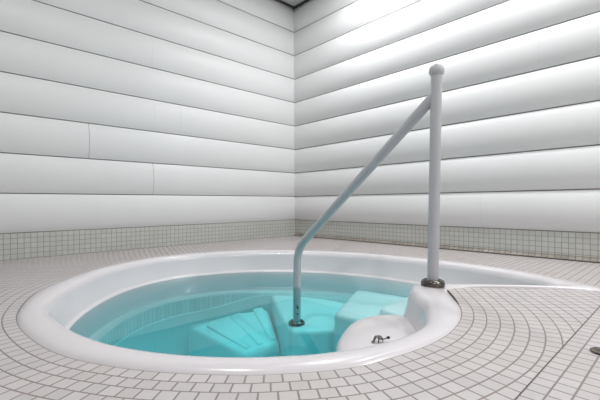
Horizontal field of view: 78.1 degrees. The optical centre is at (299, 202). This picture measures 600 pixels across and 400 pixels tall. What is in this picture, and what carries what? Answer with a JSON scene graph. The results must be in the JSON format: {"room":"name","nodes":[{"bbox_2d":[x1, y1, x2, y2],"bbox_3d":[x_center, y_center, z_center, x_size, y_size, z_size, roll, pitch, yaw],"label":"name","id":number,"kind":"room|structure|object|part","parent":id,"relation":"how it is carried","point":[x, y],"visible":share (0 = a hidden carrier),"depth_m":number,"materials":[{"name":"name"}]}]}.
{"room":"indoor hot tub room","nodes":[
{"label":"indoor hot tub room","id":0,"kind":"room"},
{"bbox_2d":[0,0,294,233],"bbox_3d":[-2.096,-0.997,2.702,5.640,2.817,0.053,0,0,-43],"label":"wall","id":1,"kind":"structure","parent":0,"point":[221,72],"depth_m":3.33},
{"bbox_2d":[0,220,294,260],"bbox_3d":[-2.102,0.320,2.701,5.620,0.202,0.020,0,0,-43],"label":"baseboard","id":2,"kind":"structure","parent":1,"relation":"attached to","point":[26,245],"depth_m":3.25,"materials":[{"name":"tile"}]},
{"bbox_2d":[276,0,294,8],"bbox_3d":[-2.106,-2.403,2.674,5.600,0.008,0.035,0,0,-43],"label":"trim","id":3,"kind":"structure","parent":1,"relation":"attached to","point":[280,1],"depth_m":4.48,"materials":[{"name":"black"}]},
{"bbox_2d":[282,0,307,8],"bbox_3d":[-0.204,-2.419,0.664,7.958,0.001,7.958,0,0,0],"label":"ceiling","id":4,"kind":"structure","parent":0,"point":[291,2],"depth_m":4.46,"materials":[{"name":"paint"}]},
{"bbox_2d":[0,235,599,399],"bbox_3d":[-0.189,0.403,0.656,5.620,0.003,5.620,0,0,-43],"label":"floor","id":5,"kind":"structure","parent":0,"point":[506,343],"depth_m":0.94,"materials":[{"name":"tile"}]},
{"bbox_2d":[17,250,599,374],"bbox_3d":[-0.069,1.044,2.090,2.414,1.313,2.256,0,0,-32],"label":"hot tub","id":6,"kind":"object","parent":5,"relation":"on","point":[219,312],"visible":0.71,"depth_m":2.38,"materials":[{"name":"white plastic"}]},
{"bbox_3d":[-0.417,1.264,2.579,0.650,0.876,0.463,0,0,-33],"label":"lounge seat","id":7,"kind":"part","parent":6,"relation":"part of","materials":[{"name":"white plastic"}]},
{"bbox_2d":[50,256,534,354],"bbox_3d":[0.042,1.062,1.977,2.373,1.276,2.027,0,0,0],"label":"basin","id":8,"kind":"object","parent":6,"relation":"in","point":[188,305],"depth_m":2.55,"materials":[{"name":"white plastic"}]},
{"bbox_2d":[288,63,444,326],"bbox_3d":[0.296,0.076,2.083,0.113,1.448,1.071,0,0,-42],"label":"handrail","id":9,"kind":"object","parent":6,"relation":"attached to","point":[432,102],"visible":1,"depth_m":1.72,"materials":[{"name":"silver metal"}]},
{"bbox_3d":[0.628,-0.104,1.725,0.074,0.983,0.051,0,0,0],"label":"post","id":10,"kind":"part","parent":9,"relation":"part of","materials":[{"name":"white metal"}]},
{"bbox_2d":[371,335,389,342],"bbox_3d":[0.297,0.498,1.355,0.068,0.022,0.020,0,0,-8],"label":"metal fitting","id":11,"kind":"object","parent":6,"relation":"on","point":[379,337],"visible":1,"depth_m":1.35,"materials":[{"name":"metal"}]},
{"bbox_2d":[590,347,599,353],"bbox_3d":[0.802,0.394,0.985,0.048,0.004,0.048,0,0,0],"label":"floor drain","id":12,"kind":"object","parent":5,"relation":"on","point":[593,349],"visible":1,"depth_m":0.99,"materials":[{"name":"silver metal"}]},
{"bbox_2d":[294,0,599,232],"bbox_3d":[1.830,-1.018,2.566,0.057,2.817,5.640,0,0,-43],"label":"wall","id":13,"kind":"structure","parent":0,"point":[520,125],"depth_m":3.09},
{"bbox_2d":[294,0,308,7],"bbox_3d":[1.827,-2.424,2.543,0.035,0.008,5.600,0,0,-43],"label":"trim","id":14,"kind":"structure","parent":13,"relation":"attached to","point":[304,1],"depth_m":4.47,"materials":[{"name":"black"}]},
{"bbox_2d":[295,220,599,262],"bbox_3d":[1.855,0.299,2.570,0.020,0.202,5.620,0,0,-43],"label":"baseboard","id":15,"kind":"structure","parent":13,"relation":"attached to","point":[584,244],"depth_m":2.99,"materials":[{"name":"tile"}]}
]}

